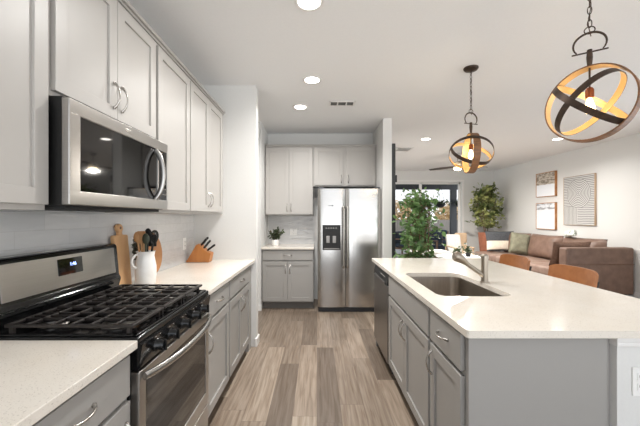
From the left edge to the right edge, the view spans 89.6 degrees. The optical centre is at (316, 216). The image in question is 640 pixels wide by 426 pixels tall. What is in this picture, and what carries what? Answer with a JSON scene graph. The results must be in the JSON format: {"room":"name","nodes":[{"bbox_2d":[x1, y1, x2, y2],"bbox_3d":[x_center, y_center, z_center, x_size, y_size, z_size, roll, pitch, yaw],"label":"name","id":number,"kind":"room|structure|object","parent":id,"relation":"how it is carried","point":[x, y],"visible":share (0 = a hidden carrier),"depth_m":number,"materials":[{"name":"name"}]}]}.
{"room":"kitchen","nodes":[
{"label":"kitchen","id":0,"kind":"room"},
{"bbox_2d":[0,210,193,280],"bbox_3d":[-1.360,-0.005,0.390,0.120,2.740,5.980,0,0,0],"label":"wall","id":1,"kind":"structure","parent":0,"point":[0,210],"depth_m":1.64,"materials":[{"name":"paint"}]},
{"bbox_2d":[0,0,47,209],"bbox_3d":[-1.110,-0.544,0.863,0.357,1.042,0.605,0,0,0],"label":"upper cabinet","id":2,"kind":"object","parent":1,"relation":"attached to","point":[23,23],"visible":1,"depth_m":1.07,"materials":[{"name":"grey wood"}]},
{"bbox_2d":[117,0,224,114],"bbox_3d":[-1.123,-1.081,1.969,0.324,0.031,2.818,0,0,0],"label":"crown molding","id":3,"kind":"structure","parent":2,"relation":"on","point":[128,7],"depth_m":2.04,"materials":[{"name":"grey wood"}]},
{"bbox_2d":[48,0,155,138],"bbox_3d":[-1.110,-0.756,1.560,0.357,0.618,0.781,0,0,0],"label":"upper cabinet","id":4,"kind":"object","parent":1,"relation":"attached to","point":[100,58],"visible":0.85,"depth_m":1.46,"materials":[{"name":"grey wood"}]},
{"bbox_2d":[39,96,167,211],"bbox_3d":[-1.066,-0.234,1.558,0.444,0.414,0.776,0,0,0],"label":"microwave","id":5,"kind":"object","parent":4,"relation":"attached to","point":[97,162],"visible":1,"depth_m":1.35,"materials":[{"name":"silver metal"}]},
{"bbox_2d":[105,43,189,213],"bbox_3d":[-1.110,-0.544,2.204,0.357,1.042,0.501,0,0,0],"label":"upper cabinet","id":6,"kind":"object","parent":1,"relation":"attached to","point":[172,84],"visible":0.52,"depth_m":2.22,"materials":[{"name":"grey wood"}]},
{"bbox_2d":[183,238,185,249],"bbox_3d":[-1.286,0.265,3.130,0.008,0.115,0.070,0,0,0],"label":"wall outlet","id":7,"kind":"object","parent":1,"relation":"attached to","point":[184,239],"visible":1,"depth_m":3.12,"materials":[{"name":"white plastic"}]},
{"bbox_2d":[188,80,222,213],"bbox_3d":[-1.110,-0.544,2.880,0.357,1.042,0.841,0,0,0],"label":"upper cabinet","id":8,"kind":"object","parent":1,"relation":"attached to","point":[206,121],"visible":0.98,"depth_m":2.81,"materials":[{"name":"grey wood"}]},
{"bbox_2d":[193,86,257,346],"bbox_3d":[-1.519,-0.005,3.435,1.762,2.740,0.110,0,0,0],"label":"wall partition","id":9,"kind":"structure","parent":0,"point":[234,232],"depth_m":3.38,"materials":[{"name":"paint"}]},
{"bbox_2d":[254,334,258,346],"bbox_3d":[-0.640,1.320,3.435,0.030,0.090,0.138,0,0,0],"label":"baseboard","id":10,"kind":"structure","parent":9,"relation":"attached to","point":[256,340],"depth_m":3.37,"materials":[{"name":"white wood"}]},
{"bbox_2d":[258,122,267,307],"bbox_3d":[-1.607,-0.005,5.055,1.585,2.740,0.790,0,0,0],"label":"wall","id":11,"kind":"structure","parent":0,"point":[262,133],"depth_m":4.73,"materials":[{"name":"paint"}]},
{"bbox_2d":[208,299,418,425],"bbox_3d":[1.525,1.415,3.600,7.850,0.100,12.400,0,0,0],"label":"floor","id":12,"kind":"structure","parent":0,"point":[308,366],"depth_m":2.68,"materials":[{"name":"brown wood"}]},
{"bbox_2d":[32,355,130,425],"bbox_3d":[-0.963,0.922,0.904,0.654,0.885,0.528,0,0,0],"label":"base cabinet","id":13,"kind":"object","parent":12,"relation":"on","point":[103,402],"visible":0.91,"depth_m":1.00,"materials":[{"name":"grey wood"}]},
{"bbox_2d":[0,243,211,425],"bbox_3d":[-0.932,0.763,1.558,0.712,1.203,0.764,0,0,0],"label":"stove","id":14,"kind":"object","parent":12,"relation":"on","point":[73,293],"visible":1,"depth_m":1.42,"materials":[{"name":"black"}]},
{"bbox_2d":[0,290,207,343],"bbox_3d":[-0.951,0.454,1.558,0.598,0.033,0.760,0,0,0],"label":"cooktop","id":15,"kind":"object","parent":14,"relation":"in","point":[147,331],"depth_m":1.27,"materials":[{"name":"black metal"}]},
{"bbox_2d":[208,282,228,417],"bbox_3d":[-0.963,0.922,2.207,0.654,0.885,0.523,0,0,0],"label":"base cabinet","id":16,"kind":"object","parent":12,"relation":"on","point":[218,330],"visible":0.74,"depth_m":2.20,"materials":[{"name":"grey wood"}]},
{"bbox_2d":[132,259,254,294],"bbox_3d":[-0.971,0.465,2.660,0.637,0.030,1.437,0,0,0],"label":"countertop","id":17,"kind":"structure","parent":16,"relation":"on","point":[214,274],"depth_m":2.54,"materials":[{"name":"white stone"}]},
{"bbox_2d":[110,224,131,284],"bbox_3d":[-1.254,0.248,2.060,0.058,0.400,0.150,0,0,0],"label":"cutting board","id":18,"kind":"object","parent":17,"relation":"on","point":[120,240],"visible":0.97,"depth_m":2.06,"materials":[{"name":"brown wood"}]},
{"bbox_2d":[131,239,140,259],"bbox_3d":[-1.220,0.302,2.198,0.099,0.297,0.112,0,0,0],"label":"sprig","id":19,"kind":"object","parent":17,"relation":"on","point":[134,245],"visible":0.23,"depth_m":2.18,"materials":[{"name":"grey plant"}]},
{"bbox_2d":[131,250,156,283],"bbox_3d":[-1.130,0.339,2.116,0.128,0.222,0.146,0,0,0],"label":"jug","id":20,"kind":"object","parent":17,"relation":"on","point":[145,267],"visible":0.88,"depth_m":2.08,"materials":[{"name":"white ceramic"}]},
{"bbox_2d":[133,232,139,251],"bbox_3d":[-1.160,0.257,2.097,0.063,0.318,0.028,0,0,-27],"label":"utensil","id":21,"kind":"object","parent":20,"relation":"in","point":[136,236],"visible":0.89,"depth_m":2.09,"materials":[{"name":"brown wood"}]},
{"bbox_2d":[137,231,145,251],"bbox_3d":[-1.140,0.255,2.102,0.052,0.321,0.037,0,0,0],"label":"utensil","id":22,"kind":"object","parent":20,"relation":"in","point":[140,233],"visible":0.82,"depth_m":2.09,"materials":[{"name":"brown wood"}]},
{"bbox_2d":[142,233,149,251],"bbox_3d":[-1.106,0.262,2.095,0.047,0.308,0.047,0,0,0],"label":"utensil","id":23,"kind":"object","parent":20,"relation":"in","point":[145,238],"visible":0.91,"depth_m":2.08,"materials":[{"name":"grey plastic"}]},
{"bbox_2d":[145,228,150,251],"bbox_3d":[-1.126,0.247,2.146,0.038,0.337,0.034,0,0,-41],"label":"utensil","id":24,"kind":"object","parent":20,"relation":"in","point":[148,231],"visible":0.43,"depth_m":2.14,"materials":[{"name":"black plastic"}]},
{"bbox_2d":[149,230,158,250],"bbox_3d":[-1.080,0.252,2.127,0.068,0.328,0.057,0,0,35],"label":"utensil","id":25,"kind":"object","parent":20,"relation":"in","point":[151,241],"visible":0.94,"depth_m":2.12,"materials":[{"name":"black plastic"}]},
{"bbox_2d":[149,238,161,271],"bbox_3d":[-1.260,0.283,2.440,0.042,0.330,0.330,0,0,0],"label":"round board","id":26,"kind":"object","parent":17,"relation":"on","point":[158,253],"visible":0.29,"depth_m":2.54,"materials":[{"name":"brown wood"}]},
{"bbox_2d":[186,243,213,261],"bbox_3d":[-1.163,0.358,3.200,0.241,0.180,0.100,0,0,0],"label":"knife block","id":27,"kind":"object","parent":17,"relation":"on","point":[199,254],"visible":0.86,"depth_m":3.15,"materials":[{"name":"orange wood"}]},
{"bbox_2d":[227,266,249,377],"bbox_3d":[-0.963,0.922,2.858,0.654,0.885,0.773,0,0,0],"label":"base cabinet","id":28,"kind":"object","parent":12,"relation":"on","point":[239,286],"visible":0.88,"depth_m":2.79,"materials":[{"name":"grey wood"}]},
{"bbox_2d":[244,265,250,351],"bbox_3d":[-0.990,0.922,3.313,0.600,0.885,0.129,0,0,0],"label":"filler panel","id":29,"kind":"object","parent":12,"relation":"on","point":[248,347],"visible":0.14,"depth_m":3.34,"materials":[{"name":"grey wood"}]},
{"bbox_2d":[262,249,313,307],"bbox_3d":[-0.429,0.922,5.006,0.758,0.885,0.649,0,0,0],"label":"base cabinet","id":30,"kind":"object","parent":12,"relation":"on","point":[287,274],"visible":0.99,"depth_m":4.72,"materials":[{"name":"grey wood"}]},
{"bbox_2d":[261,244,313,248],"bbox_3d":[-0.428,0.465,5.010,0.767,0.030,0.639,0,0,0],"label":"countertop","id":31,"kind":"structure","parent":30,"relation":"on","point":[268,246],"depth_m":4.83,"materials":[{"name":"white stone"}]},
{"bbox_2d":[268,226,284,245],"bbox_3d":[-0.628,0.302,5.012,0.264,0.296,0.205,0,0,0],"label":"potted herb","id":32,"kind":"object","parent":31,"relation":"on","point":[276,234],"visible":1,"depth_m":4.97,"materials":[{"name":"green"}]},
{"bbox_2d":[272,239,278,245],"bbox_3d":[-0.645,0.405,5.000,0.112,0.090,0.112,0,0,0],"label":"pot","id":33,"kind":"object","parent":32,"relation":"attached to","point":[275,242],"depth_m":4.96,"materials":[{"name":"white ceramic"}]},
{"bbox_2d":[318,187,380,311],"bbox_3d":[0.461,0.472,4.905,0.902,1.785,0.790,0,0,0],"label":"refrigerator","id":34,"kind":"object","parent":12,"relation":"on","point":[349,220],"visible":0.95,"depth_m":4.57,"materials":[{"name":"grey metal"}]},
{"bbox_2d":[374,264,393,374],"bbox_3d":[0.882,0.925,3.063,0.595,0.880,0.644,0,0,0],"label":"dishwasher","id":35,"kind":"object","parent":12,"relation":"on","point":[381,278],"visible":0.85,"depth_m":2.96,"materials":[{"name":"grey metal"}]},
{"bbox_2d":[389,275,432,425],"bbox_3d":[0.878,0.922,2.239,0.614,0.885,0.993,0,0,0],"label":"base cabinet","id":36,"kind":"object","parent":12,"relation":"on","point":[409,317],"visible":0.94,"depth_m":2.10,"materials":[{"name":"grey wood"}]},
{"bbox_2d":[372,258,639,337],"bbox_3d":[1.178,0.465,2.379,1.172,0.030,2.222,0,0,0],"label":"countertop","id":37,"kind":"structure","parent":36,"relation":"on","point":[531,304],"depth_m":1.65,"materials":[{"name":"white stone"}]},
{"bbox_2d":[411,277,501,295],"bbox_3d":[0.907,0.594,2.192,0.454,0.226,0.779,0,0,0],"label":"sink","id":38,"kind":"object","parent":37,"relation":"in","point":[444,286],"visible":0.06,"depth_m":2.56,"materials":[{"name":"metal"}]},
{"bbox_2d":[452,251,489,282],"bbox_3d":[1.049,0.343,2.195,0.249,0.215,0.068,0,0,0],"label":"faucet","id":39,"kind":"object","parent":37,"relation":"on","point":[457,256],"visible":1,"depth_m":2.18,"materials":[{"name":"silver metal"}]},
{"bbox_2d":[392,187,445,257],"bbox_3d":[1.324,0.489,4.142,0.725,1.751,0.660,0,0,-23],"label":"potted tree","id":40,"kind":"object","parent":12,"relation":"on","point":[417,204],"visible":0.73,"depth_m":4.04,"materials":[{"name":"green plant"}]},
{"bbox_2d":[406,249,449,257],"bbox_3d":[2.600,1.080,7.600,0.900,0.570,0.500,0,0,0],"label":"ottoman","id":41,"kind":"object","parent":12,"relation":"on","point":[439,251],"visible":0.24,"depth_m":7.36,"materials":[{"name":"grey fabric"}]},
{"bbox_2d":[436,254,480,257],"bbox_3d":[2.780,1.070,6.300,0.840,0.597,0.840,0,0,0],"label":"coffee table","id":42,"kind":"object","parent":12,"relation":"on","point":[438,255],"visible":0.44,"depth_m":6.21,"materials":[{"name":"white plastic"}]},
{"bbox_2d":[452,246,461,252],"bbox_3d":[2.694,0.670,6.184,0.185,0.203,0.182,0,0,18],"label":"table plant","id":43,"kind":"object","parent":42,"relation":"on","point":[458,249],"visible":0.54,"depth_m":6.17,"materials":[{"name":"green plant"}]},
{"bbox_2d":[461,243,471,256],"bbox_3d":[2.900,0.637,6.240,0.217,0.267,0.205,0,0,24],"label":"table plant","id":44,"kind":"object","parent":42,"relation":"on","point":[467,250],"visible":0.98,"depth_m":6.20,"materials":[{"name":"green plant"}]},
{"bbox_2d":[445,234,474,254],"bbox_3d":[3.530,0.915,8.059,0.470,0.900,0.759,0,0,0],"label":"lounge chair","id":45,"kind":"object","parent":12,"relation":"on","point":[452,240],"visible":0.35,"depth_m":8.27,"materials":[{"name":"grey fabric"}]},
{"bbox_2d":[455,233,471,254],"bbox_3d":[3.950,0.905,8.625,0.320,0.920,0.550,0,0,0],"label":"wicker chair","id":46,"kind":"object","parent":12,"relation":"on","point":[463,236],"visible":0.24,"depth_m":8.80,"materials":[{"name":"beige wicker"}]},
{"bbox_2d":[466,182,505,250],"bbox_3d":[4.737,0.201,8.924,0.978,2.328,0.993,0,0,-39],"label":"plant","id":47,"kind":"object","parent":12,"relation":"on","point":[485,198],"visible":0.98,"depth_m":8.85,"materials":[{"name":"green plant"}]},
{"bbox_2d":[499,254,531,270],"bbox_3d":[1.918,0.893,3.460,0.536,0.946,0.490,0,0,0],"label":"bar stool","id":48,"kind":"object","parent":12,"relation":"on","point":[518,261],"visible":0.22,"depth_m":3.48,"materials":[{"name":"brown leather"}]},
{"bbox_2d":[426,309,606,425],"bbox_3d":[0.882,0.922,1.529,0.621,0.885,0.418,0,0,0],"label":"base cabinet","id":49,"kind":"object","parent":12,"relation":"on","point":[447,352],"depth_m":1.32,"materials":[{"name":"grey wood"}]},
{"bbox_2d":[475,232,633,294],"bbox_3d":[4.699,0.880,6.915,1.142,0.969,3.170,0,0,0],"label":"sofa","id":50,"kind":"object","parent":12,"relation":"on","point":[614,266],"visible":0.62,"depth_m":5.34,"materials":[{"name":"brown leather"}]},
{"bbox_2d":[485,231,513,250],"bbox_3d":[4.680,0.630,8.220,0.700,0.505,0.219,0,0,6],"label":"sofa pillow","id":51,"kind":"object","parent":50,"relation":"on","point":[496,241],"visible":0.84,"depth_m":8.16,"materials":[{"name":"fabric"}]},
{"bbox_2d":[475,251,527,261],"bbox_3d":[4.580,0.993,8.000,0.880,0.165,0.980,0,0,0],"label":"seat cushion","id":52,"kind":"object","parent":50,"relation":"on","point":[492,254],"depth_m":7.92,"materials":[{"name":"leather"}]},
{"bbox_2d":[505,232,531,255],"bbox_3d":[4.960,0.655,7.990,0.300,0.518,0.960,0,0,0],"label":"cushion","id":53,"kind":"object","parent":50,"relation":"on","point":[530,234],"depth_m":7.92,"materials":[{"name":"green fabric"}]},
{"bbox_2d":[508,232,529,254],"bbox_3d":[4.800,0.640,7.620,0.484,0.543,0.242,0,0,24],"label":"sofa pillow","id":54,"kind":"object","parent":50,"relation":"on","point":[519,243],"visible":0.93,"depth_m":7.55,"materials":[{"name":"green fabric"}]},
{"bbox_2d":[496,256,549,262],"bbox_3d":[4.580,0.993,7.010,0.880,0.165,0.980,0,0,0],"label":"seat cushion","id":55,"kind":"object","parent":50,"relation":"on","point":[532,258],"depth_m":6.98,"materials":[{"name":"leather"}]},
{"bbox_2d":[530,262,549,274],"bbox_3d":[4.580,0.993,6.020,0.880,0.165,0.980,0,0,0],"label":"seat cushion","id":56,"kind":"object","parent":50,"relation":"on","point":[538,267],"depth_m":6.05,"materials":[{"name":"leather"}]},
{"bbox_2d":[528,234,563,259],"bbox_3d":[4.960,0.655,7.010,0.300,0.518,0.960,0,0,0],"label":"cushion","id":57,"kind":"object","parent":50,"relation":"on","point":[540,246],"depth_m":6.94,"materials":[{"name":"brown leather"}]},
{"bbox_2d":[549,242,590,264],"bbox_3d":[4.460,0.660,5.680,0.700,0.437,0.199,0,0,-4],"label":"sofa pillow","id":58,"kind":"object","parent":50,"relation":"on","point":[554,259],"visible":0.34,"depth_m":5.61,"materials":[{"name":"brown fabric"}]},
{"bbox_2d":[564,230,576,236],"bbox_3d":[4.920,0.335,6.250,0.140,0.174,0.413,0,0,20],"label":"sofa pillow","id":59,"kind":"object","parent":50,"relation":"on","point":[571,233],"visible":0.99,"depth_m":6.12,"materials":[{"name":"white fabric"}]},
{"bbox_2d":[563,237,607,246],"bbox_3d":[4.960,0.655,6.030,0.300,0.518,0.960,0,0,0],"label":"cushion","id":60,"kind":"object","parent":50,"relation":"on","point":[594,242],"depth_m":5.75,"materials":[{"name":"brown leather"}]},
{"bbox_2d":[548,264,599,287],"bbox_3d":[1.918,0.893,2.680,0.536,0.946,0.490,0,0,0],"label":"bar stool","id":61,"kind":"object","parent":12,"relation":"on","point":[584,276],"visible":0.18,"depth_m":2.68,"materials":[{"name":"brown leather"}]},
{"bbox_3d":[-0.963,0.923,0.366,0.654,0.885,0.532,0,0,0],"label":"base cabinet","id":62,"kind":"object","parent":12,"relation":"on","visible":0},
{"bbox_2d":[0,340,137,425],"bbox_3d":[-0.971,0.465,0.611,0.637,0.030,1.122,0,0,0],"label":"countertop","id":63,"kind":"structure","parent":62,"relation":"on","point":[37,376],"depth_m":0.94,"materials":[{"name":"white stone"}]},
{"bbox_2d":[268,134,372,298],"bbox_3d":[0.055,-0.005,5.395,1.740,2.740,0.110,0,0,0],"label":"wall","id":64,"kind":"structure","parent":0,"point":[272,138],"depth_m":5.34,"materials":[{"name":"paint"}]},
{"bbox_2d":[265,147,312,214],"bbox_3d":[-0.433,-0.553,5.152,0.743,1.067,0.372,0,0,0],"label":"upper cabinet","id":65,"kind":"object","parent":64,"relation":"attached to","point":[288,170],"visible":0.99,"depth_m":5.01,"materials":[{"name":"grey wood"}]},
{"bbox_2d":[269,216,314,243],"bbox_3d":[-0.420,0.217,5.335,0.760,0.465,0.010,0,0,0],"label":"tiled wall","id":66,"kind":"structure","parent":64,"relation":"attached to","point":[305,225],"depth_m":5.33,"materials":[{"name":"white tile"}]},
{"bbox_2d":[290,228,296,234],"bbox_3d":[-0.390,0.255,5.326,0.115,0.115,0.008,0,0,0],"label":"wall outlet","id":67,"kind":"object","parent":66,"relation":"attached to","point":[293,231],"visible":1,"depth_m":5.33,"materials":[{"name":"white plastic"}]},
{"bbox_2d":[313,147,375,187],"bbox_3d":[0.432,-0.778,5.152,0.980,0.617,0.372,0,0,0],"label":"upper cabinet","id":68,"kind":"object","parent":64,"relation":"attached to","point":[333,167],"visible":1,"depth_m":5.01,"materials":[{"name":"grey wood"}]},
{"bbox_2d":[265,144,375,146],"bbox_3d":[0.057,-1.103,5.158,1.730,0.031,0.324,0,0,0],"label":"crown molding","id":69,"kind":"structure","parent":68,"relation":"on","point":[266,145],"depth_m":5.00,"materials":[{"name":"grey wood"}]},
{"bbox_2d":[373,118,391,257],"bbox_3d":[0.987,-0.005,7.080,0.123,2.740,5.140,0,0,0],"label":"wall","id":70,"kind":"structure","parent":0,"point":[382,136],"depth_m":4.51,"materials":[{"name":"paint"}]},
{"bbox_2d":[392,143,396,257],"bbox_3d":[1.108,0.155,5.050,0.084,2.400,0.900,0,0,0],"label":"door leaf","id":71,"kind":"structure","parent":70,"relation":"in","point":[394,177],"depth_m":4.60,"materials":[{"name":"black"}]},
{"bbox_2d":[127,0,639,170],"bbox_3d":[1.525,-1.435,3.900,7.850,0.120,11.800,0,0,0],"label":"ceiling","id":72,"kind":"structure","parent":0,"point":[403,61],"depth_m":2.84,"materials":[{"name":"paint"}]},
{"bbox_2d":[293,104,307,109],"bbox_3d":[-0.210,-1.371,4.040,0.190,0.009,0.190,0,0,0],"label":"recessed light","id":73,"kind":"object","parent":72,"relation":"in","point":[298,106],"visible":1,"depth_m":4.04,"materials":[{"name":"white"}]},
{"bbox_2d":[294,0,323,11],"bbox_3d":[-0.050,-1.371,2.060,0.190,0.009,0.190,0,0,0],"label":"recessed light","id":74,"kind":"object","parent":72,"relation":"in","point":[304,5],"visible":1,"depth_m":2.08,"materials":[{"name":"white"}]},
{"bbox_2d":[303,76,320,83],"bbox_3d":[-0.050,-1.371,3.240,0.190,0.009,0.190,0,0,0],"label":"recessed light","id":75,"kind":"object","parent":72,"relation":"in","point":[308,79],"visible":1,"depth_m":3.23,"materials":[{"name":"white"}]},
{"bbox_2d":[329,101,355,105],"bbox_3d":[0.302,-1.369,3.900,0.315,0.012,0.160,0,0,0],"label":"ceiling vent","id":76,"kind":"object","parent":72,"relation":"in","point":[331,103],"visible":1,"depth_m":3.91,"materials":[{"name":"white metal"}]},
{"bbox_2d":[395,147,413,150],"bbox_3d":[1.760,-1.369,6.575,0.320,0.012,0.350,0,0,0],"label":"ceiling vent","id":77,"kind":"object","parent":72,"relation":"in","point":[397,148],"visible":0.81,"depth_m":6.50,"materials":[{"name":"white metal"}]},
{"bbox_2d":[429,153,470,170],"bbox_3d":[3.179,-1.188,6.956,1.136,0.375,1.213,0,0,0],"label":"ceiling fan","id":78,"kind":"object","parent":72,"relation":"hanging from","point":[459,163],"visible":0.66,"depth_m":6.99,"materials":[{"name":"grey"}]},
{"bbox_2d":[449,65,493,172],"bbox_3d":[1.425,-0.888,2.980,0.357,0.975,0.352,0,0,-20],"label":"pendant lamp","id":79,"kind":"object","parent":72,"relation":"hanging from","point":[475,163],"visible":1,"depth_m":2.96,"materials":[{"name":"brown metal"}]},
{"bbox_2d":[544,0,639,142],"bbox_3d":[1.431,-0.884,1.690,0.353,0.982,0.318,0,0,12],"label":"pendant lamp","id":80,"kind":"object","parent":72,"relation":"hanging from","point":[622,119],"visible":1,"depth_m":1.68,"materials":[{"name":"brown metal"}]},
{"bbox_2d":[585,87,593,98],"bbox_3d":[1.431,-0.647,1.690,0.038,0.055,0.038,0,0,0],"label":"socket","id":81,"kind":"object","parent":80,"relation":"attached to","point":[589,92],"depth_m":1.68,"materials":[{"name":"orange metal"}]},
{"bbox_2d":[395,171,493,254],"bbox_3d":[3.249,-0.005,9.725,4.402,2.740,0.150,0,0,0],"label":"wall","id":82,"kind":"structure","parent":0,"point":[485,177],"depth_m":9.65,"materials":[{"name":"paint"}]},
{"bbox_2d":[395,180,463,257],"bbox_3d":[3.140,0.135,9.707,2.520,2.460,0.165,0,0,0],"label":"door","id":83,"kind":"structure","parent":82,"relation":"in","point":[449,190],"depth_m":9.77,"materials":[{"name":"black"}]},
{"bbox_2d":[494,133,639,292],"bbox_3d":[5.375,-0.005,3.525,0.150,2.740,12.250,0,0,0],"label":"wall","id":84,"kind":"structure","parent":0,"point":[616,162],"depth_m":6.13,"materials":[{"name":"paint"}]},
{"bbox_2d":[536,202,556,229],"bbox_3d":[5.273,-0.010,7.410,0.050,0.610,0.620,0,0,0],"label":"framed print","id":85,"kind":"object","parent":84,"relation":"attached to","point":[546,213],"visible":1,"depth_m":7.37,"materials":[{"name":"white paper"}]},
{"bbox_2d":[536,171,556,197],"bbox_3d":[5.273,-0.735,7.410,0.050,0.560,0.620,0,0,0],"label":"framed print","id":86,"kind":"object","parent":84,"relation":"attached to","point":[546,183],"visible":1,"depth_m":7.37,"materials":[{"name":"white paper"}]},
{"bbox_2d":[563,173,596,225],"bbox_3d":[5.278,-0.325,6.485,0.040,1.000,0.770,0,0,0],"label":"print","id":87,"kind":"object","parent":84,"relation":"attached to","point":[580,191],"visible":1,"depth_m":6.43,"materials":[{"name":"beige paper"}]},
{"bbox_2d":[627,292,639,298],"bbox_3d":[5.293,1.310,6.620,0.015,0.110,6.040,0,0,0],"label":"baseboard","id":88,"kind":"structure","parent":84,"relation":"attached to","point":[635,295],"depth_m":5.33,"materials":[{"name":"white"}]},
{"bbox_2d":[610,344,639,425],"bbox_3d":[1.306,0.922,2.360,0.188,0.885,2.120,0,0,0],"label":"wall","id":89,"kind":"structure","parent":0,"point":[624,407],"depth_m":1.30,"materials":[{"name":"paint"}]},
{"bbox_2d":[607,338,609,425],"bbox_3d":[1.202,0.922,1.345,0.020,0.885,0.030,0,0,0],"label":"strip","id":90,"kind":"object","parent":89,"relation":"attached to","point":[608,343],"visible":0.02,"depth_m":1.33,"materials":[{"name":"grey wood"}]},
{"bbox_2d":[608,338,639,346],"bbox_3d":[1.306,0.503,2.360,0.204,0.044,2.140,0,0,0],"label":"trim","id":91,"kind":"structure","parent":89,"relation":"attached to","point":[619,342],"depth_m":1.29,"materials":[{"name":"white wood"}]},
{"bbox_2d":[632,367,639,395],"bbox_3d":[1.305,0.665,1.296,0.070,0.115,0.008,0,0,0],"label":"wall outlet","id":92,"kind":"object","parent":89,"relation":"attached to","point":[635,370],"visible":1,"depth_m":1.29,"materials":[{"name":"white plastic"}]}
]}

